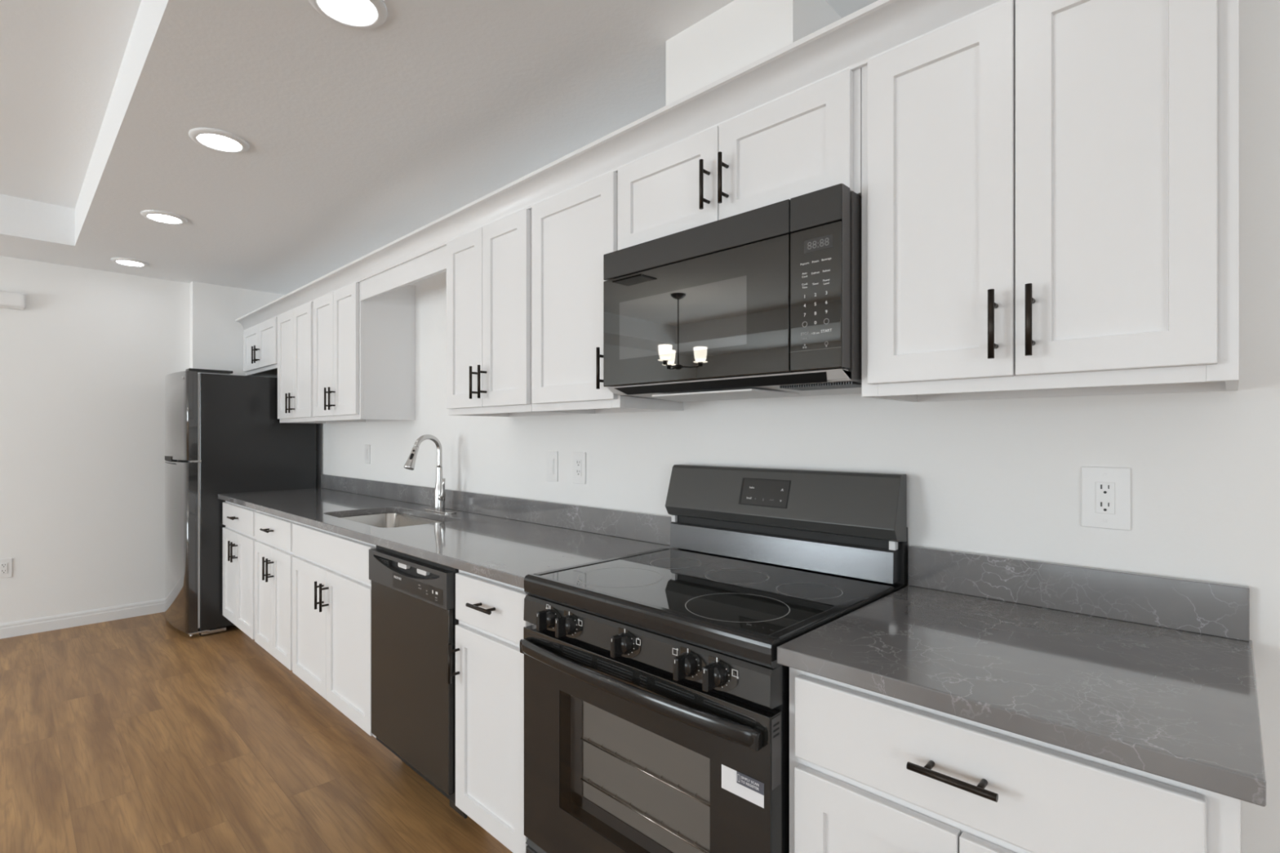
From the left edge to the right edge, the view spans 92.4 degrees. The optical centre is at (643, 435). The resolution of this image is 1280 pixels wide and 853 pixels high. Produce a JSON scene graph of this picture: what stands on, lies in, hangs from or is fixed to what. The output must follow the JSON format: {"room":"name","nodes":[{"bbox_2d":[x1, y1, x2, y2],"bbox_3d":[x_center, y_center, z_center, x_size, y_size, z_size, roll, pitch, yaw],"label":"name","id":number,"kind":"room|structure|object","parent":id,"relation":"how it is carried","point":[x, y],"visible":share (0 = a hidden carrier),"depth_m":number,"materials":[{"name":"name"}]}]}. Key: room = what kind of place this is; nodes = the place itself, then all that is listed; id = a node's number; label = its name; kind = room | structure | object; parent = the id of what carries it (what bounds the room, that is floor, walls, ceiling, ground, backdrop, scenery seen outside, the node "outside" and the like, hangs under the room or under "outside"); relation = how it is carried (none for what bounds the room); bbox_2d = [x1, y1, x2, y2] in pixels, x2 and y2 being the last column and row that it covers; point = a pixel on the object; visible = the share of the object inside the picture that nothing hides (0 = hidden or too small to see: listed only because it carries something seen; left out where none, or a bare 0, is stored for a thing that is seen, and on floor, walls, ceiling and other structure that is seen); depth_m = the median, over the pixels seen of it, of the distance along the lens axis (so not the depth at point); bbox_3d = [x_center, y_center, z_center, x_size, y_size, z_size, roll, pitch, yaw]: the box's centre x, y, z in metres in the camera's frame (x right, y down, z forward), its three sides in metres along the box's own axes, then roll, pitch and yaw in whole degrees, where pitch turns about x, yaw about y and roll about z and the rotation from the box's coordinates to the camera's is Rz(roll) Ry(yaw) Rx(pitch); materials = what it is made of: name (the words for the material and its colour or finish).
{"room":"kitchen","nodes":[
{"label":"kitchen","id":0,"kind":"room"},
{"bbox_2d":[0,255,284,623],"bbox_3d":[-5.122,-0.064,2.854,0.195,2.720,6.200,0,0,44],"label":"wall","id":1,"kind":"structure","parent":0,"point":[90,353],"depth_m":4.22,"materials":[{"name":"white paint"}]},
{"bbox_2d":[0,558,12,577],"bbox_3d":[-4.087,0.852,3.923,0.008,0.120,0.074,0,0,44],"label":"power outlet","id":2,"kind":"object","parent":1,"relation":"attached to","point":[6,565],"visible":1,"depth_m":3.93,"materials":[{"name":"white plastic"}]},
{"bbox_2d":[0,563,7,573],"bbox_3d":[-4.085,0.852,3.922,0.003,0.066,0.033,0,0,44],"label":"receptacle","id":3,"kind":"object","parent":2,"relation":"attached to","point":[3,566],"depth_m":3.92,"materials":[{"name":"white plastic"}]},
{"bbox_2d":[0,290,26,310],"bbox_3d":[-4.080,-0.864,3.900,0.052,0.104,0.222,0,0,44],"label":"door chime","id":4,"kind":"object","parent":1,"relation":"attached to","point":[13,300],"visible":1,"depth_m":3.92,"materials":[{"name":"white plastic"}]},
{"bbox_2d":[0,598,164,639],"bbox_3d":[-5.336,1.250,2.616,0.014,0.094,5.560,0,0,44],"label":"baseboard","id":5,"kind":"structure","parent":1,"relation":"attached to","point":[15,628],"depth_m":4.17,"materials":[{"name":"white paint"}]},
{"bbox_2d":[0,611,512,852],"bbox_3d":[-1.918,1.337,-0.216,9.070,0.080,6.400,0,0,44],"label":"floor","id":6,"kind":"structure","parent":0,"point":[136,734],"depth_m":2.46,"materials":[{"name":"brown wood"}]},
{"bbox_2d":[222,501,257,639],"bbox_3d":[-2.284,0.856,3.964,0.730,0.882,0.662,0,0,44],"label":"base cabinet","id":7,"kind":"object","parent":6,"relation":"on","point":[238,532],"visible":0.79,"depth_m":3.72,"materials":[{"name":"white paint"}]},
{"bbox_2d":[217,474,673,588],"bbox_3d":[-1.318,0.348,3.053,3.408,0.130,0.646,0,0,44],"label":"countertop","id":8,"kind":"structure","parent":7,"relation":"on","point":[506,540],"depth_m":2.45,"materials":[{"name":"grey stone"}]},
{"bbox_2d":[340,512,444,528],"bbox_3d":[-1.199,0.512,2.904,0.776,0.195,0.406,0,0,44],"label":"sink","id":9,"kind":"object","parent":8,"relation":"in","point":[386,520],"visible":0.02,"depth_m":3.21,"materials":[{"name":"silver metal"}]},
{"bbox_2d":[404,434,456,514],"bbox_3d":[-1.074,0.189,3.015,0.250,0.386,0.226,0,0,44],"label":"kitchen faucet","id":10,"kind":"object","parent":8,"relation":"on","point":[439,491],"visible":1,"depth_m":3.06,"materials":[{"name":"silver metal"}]},
{"bbox_2d":[164,368,316,638],"bbox_3d":[-2.914,0.435,4.415,0.767,1.722,0.802,0,0,44],"label":"refrigerator","id":11,"kind":"object","parent":6,"relation":"on","point":[224,433],"visible":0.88,"depth_m":4.02,"materials":[{"name":"black metal"}]},
{"bbox_2d":[254,510,295,670],"bbox_3d":[-1.781,0.856,3.483,0.657,0.882,0.662,0,0,44],"label":"base cabinet","id":12,"kind":"object","parent":6,"relation":"on","point":[273,554],"visible":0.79,"depth_m":3.23,"materials":[{"name":"white paint"}]},
{"bbox_2d":[292,521,376,737],"bbox_3d":[-1.195,0.856,2.921,0.963,0.882,0.662,0,0,44],"label":"base cabinet","id":13,"kind":"object","parent":6,"relation":"on","point":[331,584],"visible":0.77,"depth_m":2.67,"materials":[{"name":"white paint"}]},
{"bbox_2d":[368,545,467,818],"bbox_3d":[-0.603,0.859,2.349,0.666,0.868,0.615,0,0,44],"label":"dishwasher","id":14,"kind":"object","parent":6,"relation":"on","point":[414,621],"visible":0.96,"depth_m":2.11,"materials":[{"name":"black metal"}]},
{"bbox_2d":[447,569,533,852],"bbox_3d":[-0.249,0.856,2.015,0.423,0.882,0.662,0,0,44],"label":"base cabinet","id":15,"kind":"object","parent":6,"relation":"on","point":[489,673],"visible":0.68,"depth_m":1.81,"materials":[{"name":"white paint"}]},
{"bbox_2d":[519,464,907,852],"bbox_3d":[0.167,0.698,1.588,0.759,1.197,0.700,0,0,44],"label":"electric range","id":16,"kind":"object","parent":6,"relation":"on","point":[656,691],"visible":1,"depth_m":1.46,"materials":[{"name":"black metal"}]},
{"bbox_2d":[545,604,561,631],"bbox_3d":[-0.225,0.461,1.538,0.068,0.062,0.001,0,0,44],"label":"print","id":17,"kind":"object","parent":16,"relation":"on","point":[554,611],"depth_m":1.53,"materials":[{"name":"white paint"}]},
{"bbox_2d":[564,610,582,637],"bbox_3d":[-0.170,0.461,1.486,0.068,0.062,0.001,0,0,44],"label":"print","id":18,"kind":"object","parent":16,"relation":"on","point":[574,618],"depth_m":1.48,"materials":[{"name":"white paint"}]},
{"bbox_2d":[618,627,640,657],"bbox_3d":[-0.031,0.461,1.353,0.068,0.062,0.001,0,0,44],"label":"print","id":19,"kind":"object","parent":16,"relation":"on","point":[632,636],"depth_m":1.34,"materials":[{"name":"white paint"}]},
{"bbox_2d":[519,624,781,852],"bbox_3d":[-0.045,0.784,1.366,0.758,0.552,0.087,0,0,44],"label":"oven","id":20,"kind":"object","parent":16,"relation":"in","point":[621,755],"depth_m":1.37,"materials":[{"name":"black metal"}]},
{"bbox_2d":[680,646,706,680],"bbox_3d":[0.100,0.461,1.227,0.068,0.062,0.001,0,0,44],"label":"print","id":21,"kind":"object","parent":16,"relation":"on","point":[696,655],"depth_m":1.22,"materials":[{"name":"white paint"}]},
{"bbox_2d":[542,548,884,635],"bbox_3d":[0.162,0.376,1.584,0.708,0.004,0.532,0,0,44],"label":"glass cooktop","id":22,"kind":"object","parent":16,"relation":"in","point":[760,599],"depth_m":1.53,"materials":[{"name":"grey glass"}]},
{"bbox_2d":[708,655,737,691],"bbox_3d":[0.152,0.461,1.177,0.068,0.062,0.001,0,0,44],"label":"print","id":23,"kind":"object","parent":16,"relation":"on","point":[727,665],"depth_m":1.17,"materials":[{"name":"white paint"}]},
{"bbox_2d":[789,666,1240,852],"bbox_3d":[0.676,0.856,1.128,0.600,0.882,0.662,0,0,44],"label":"base cabinet","id":24,"kind":"object","parent":6,"relation":"on","point":[870,771],"visible":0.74,"depth_m":0.92,"materials":[{"name":"white paint"}]},
{"bbox_2d":[777,545,1266,806],"bbox_3d":[0.689,0.348,1.129,0.623,0.130,0.646,0,0,44],"label":"countertop","id":25,"kind":"structure","parent":24,"relation":"on","point":[1154,674],"depth_m":1.05,"materials":[{"name":"grey stone"}]},
{"bbox_2d":[0,0,878,294],"bbox_3d":[-1.918,-1.281,-0.216,9.070,0.275,6.400,0,0,44],"label":"ceiling","id":26,"kind":"structure","parent":0,"point":[358,140],"depth_m":2.26,"materials":[{"name":"white paint"}]},
{"bbox_2d":[111,257,149,266],"bbox_3d":[-3.384,-1.135,4.049,0.194,0.016,0.194,0,0,44],"label":"recessed light","id":27,"kind":"object","parent":26,"relation":"in","point":[125,261],"visible":1,"depth_m":4.02,"materials":[{"name":"white paint"}]},
{"bbox_2d":[116,260,143,266],"bbox_3d":[-3.384,-1.131,4.049,0.138,0.008,0.138,0,0,44],"label":"diffuser","id":28,"kind":"object","parent":27,"relation":"attached to","point":[129,263],"depth_m":4.03,"materials":[{"name":"white plastic"}]},
{"bbox_2d":[140,209,187,224],"bbox_3d":[-2.508,-1.135,3.216,0.194,0.016,0.194,0,0,44],"label":"recessed light","id":29,"kind":"object","parent":26,"relation":"in","point":[160,216],"visible":1,"depth_m":3.19,"materials":[{"name":"white paint"}]},
{"bbox_2d":[147,213,181,222],"bbox_3d":[-2.508,-1.131,3.216,0.138,0.008,0.138,0,0,44],"label":"diffuser","id":30,"kind":"object","parent":29,"relation":"attached to","point":[162,218],"depth_m":3.20,"materials":[{"name":"white plastic"}]},
{"bbox_2d":[188,127,249,153],"bbox_3d":[-1.642,-1.135,2.380,0.194,0.016,0.194,0,0,44],"label":"recessed light","id":31,"kind":"object","parent":26,"relation":"in","point":[215,140],"visible":1,"depth_m":2.36,"materials":[{"name":"white paint"}]},
{"bbox_2d":[197,133,240,150],"bbox_3d":[-1.642,-1.131,2.380,0.138,0.008,0.138,0,0,44],"label":"diffuser","id":32,"kind":"object","parent":31,"relation":"attached to","point":[212,141],"depth_m":2.37,"materials":[{"name":"white plastic"}]},
{"bbox_2d":[308,0,386,29],"bbox_3d":[-0.783,-1.135,1.625,0.194,0.016,0.194,0,0,44],"label":"recessed light","id":33,"kind":"object","parent":26,"relation":"in","point":[352,14],"visible":1,"depth_m":1.64,"materials":[{"name":"white paint"}]},
{"bbox_2d":[318,0,376,23],"bbox_3d":[-0.783,-1.131,1.625,0.138,0.008,0.138,0,0,44],"label":"diffuser","id":34,"kind":"object","parent":33,"relation":"attached to","point":[340,11],"depth_m":1.64,"materials":[{"name":"white plastic"}]},
{"bbox_2d":[316,0,1279,852],"bbox_3d":[0.163,-0.064,1.955,9.070,2.720,0.385,0,0,44],"label":"wall","id":35,"kind":"structure","parent":0,"point":[1002,477],"depth_m":1.43,"materials":[{"name":"white paint"}]},
{"bbox_2d":[243,316,277,377],"bbox_3d":[-2.720,-0.656,4.596,0.855,0.381,0.360,0,0,44],"label":"upper cabinet","id":36,"kind":"object","parent":35,"relation":"attached to","point":[260,340],"visible":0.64,"depth_m":4.46,"materials":[{"name":"white paint"}]},
{"bbox_2d":[235,0,1015,330],"bbox_3d":[-1.116,-0.855,2.856,5.583,0.086,0.084,0,0,44],"label":"crown molding","id":37,"kind":"structure","parent":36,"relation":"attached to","point":[881,27],"depth_m":1.66,"materials":[{"name":"white paint"}]},
{"bbox_2d":[277,302,354,423],"bbox_3d":[-2.160,-0.466,4.059,0.693,0.762,0.360,0,0,44],"label":"upper cabinet","id":38,"kind":"object","parent":35,"relation":"attached to","point":[295,326],"visible":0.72,"depth_m":3.92,"materials":[{"name":"white paint"}]},
{"bbox_2d":[313,282,415,422],"bbox_3d":[-1.663,-0.466,3.582,0.681,0.762,0.360,0,0,44],"label":"upper cabinet","id":39,"kind":"object","parent":35,"relation":"attached to","point":[364,352],"visible":0.89,"depth_m":3.39,"materials":[{"name":"white paint"}]},
{"bbox_2d":[360,245,446,301],"bbox_3d":[-1.159,-0.780,2.943,0.927,0.133,0.018,0,0,44],"label":"valance","id":40,"kind":"object","parent":39,"relation":"attached to","point":[433,263],"visible":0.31,"depth_m":2.89,"materials":[{"name":"white paint"}]},
{"bbox_2d":[364,444,369,463],"bbox_3d":[-1.766,0.121,3.924,0.074,0.122,0.010,0,0,44],"label":"light switch","id":41,"kind":"object","parent":35,"relation":"attached to","point":[366,446],"visible":1,"depth_m":3.91,"materials":[{"name":"white plastic"}]},
{"bbox_2d":[320,474,671,545],"bbox_3d":[-1.102,0.333,3.279,3.408,0.099,0.020,0,0,44],"label":"backsplash","id":42,"kind":"structure","parent":35,"relation":"attached to","point":[642,526],"depth_m":2.68,"materials":[{"name":"grey stone"}]},
{"bbox_2d":[446,208,586,417],"bbox_3d":[-0.532,-0.466,2.499,0.591,0.762,0.360,0,0,44],"label":"upper cabinet","id":43,"kind":"object","parent":35,"relation":"attached to","point":[489,267],"visible":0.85,"depth_m":2.36,"materials":[{"name":"white paint"}]},
{"bbox_2d":[546,451,557,481],"bbox_3d":[-0.389,0.133,2.604,0.074,0.128,0.010,0,0,44],"label":"light switch","id":44,"kind":"object","parent":35,"relation":"attached to","point":[551,456],"visible":1,"depth_m":2.60,"materials":[{"name":"white plastic"}]},
{"bbox_2d":[573,452,586,484],"bbox_3d":[-0.260,0.133,2.482,0.076,0.128,0.008,0,0,44],"label":"power outlet","id":45,"kind":"object","parent":35,"relation":"attached to","point":[579,458],"visible":1,"depth_m":2.48,"materials":[{"name":"white plastic"}]},
{"bbox_2d":[575,459,581,475],"bbox_3d":[-0.262,0.133,2.480,0.033,0.066,0.003,0,0,44],"label":"receptacle","id":46,"kind":"object","parent":45,"relation":"attached to","point":[578,462],"depth_m":2.48,"materials":[{"name":"white plastic"}]},
{"bbox_2d":[531,170,683,413],"bbox_3d":[-0.152,-0.466,2.135,0.457,0.762,0.360,0,0,44],"label":"upper cabinet","id":47,"kind":"object","parent":35,"relation":"attached to","point":[572,230],"visible":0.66,"depth_m":2.03,"materials":[{"name":"white paint"}]},
{"bbox_2d":[617,67,862,250],"bbox_3d":[0.290,-0.692,1.711,0.763,0.310,0.360,0,0,44],"label":"upper cabinet","id":48,"kind":"object","parent":35,"relation":"attached to","point":[806,140],"visible":0.59,"depth_m":1.54,"materials":[{"name":"white paint"}]},
{"bbox_2d":[603,183,861,402],"bbox_3d":[0.282,-0.323,1.700,0.750,0.426,0.381,0,0,44],"label":"microwave","id":49,"kind":"object","parent":48,"relation":"attached to","point":[764,302],"visible":0.98,"depth_m":1.49,"materials":[{"name":"grey metal"}]},
{"bbox_2d":[861,0,1239,402],"bbox_3d":[0.783,-0.466,1.239,0.599,0.762,0.360,0,0,44],"label":"upper cabinet","id":50,"kind":"object","parent":35,"relation":"attached to","point":[1050,188],"visible":0.98,"depth_m":1.10,"materials":[{"name":"white paint"}]},
{"bbox_2d":[908,545,1249,641],"bbox_3d":[0.904,0.333,1.357,0.619,0.099,0.020,0,0,44],"label":"backsplash","id":51,"kind":"structure","parent":35,"relation":"attached to","point":[1199,606],"depth_m":1.30,"materials":[{"name":"grey stone"}]},
{"bbox_2d":[1081,466,1130,530],"bbox_3d":[0.976,0.133,1.297,0.084,0.130,0.008,0,0,44],"label":"power outlet","id":52,"kind":"object","parent":35,"relation":"attached to","point":[1105,491],"visible":1,"depth_m":1.29,"materials":[{"name":"white plastic"}]},
{"bbox_2d":[1095,481,1115,514],"bbox_3d":[0.974,0.133,1.296,0.033,0.066,0.003,0,0,44],"label":"receptacle","id":53,"kind":"object","parent":52,"relation":"attached to","point":[1104,491],"depth_m":1.29,"materials":[{"name":"white plastic"}]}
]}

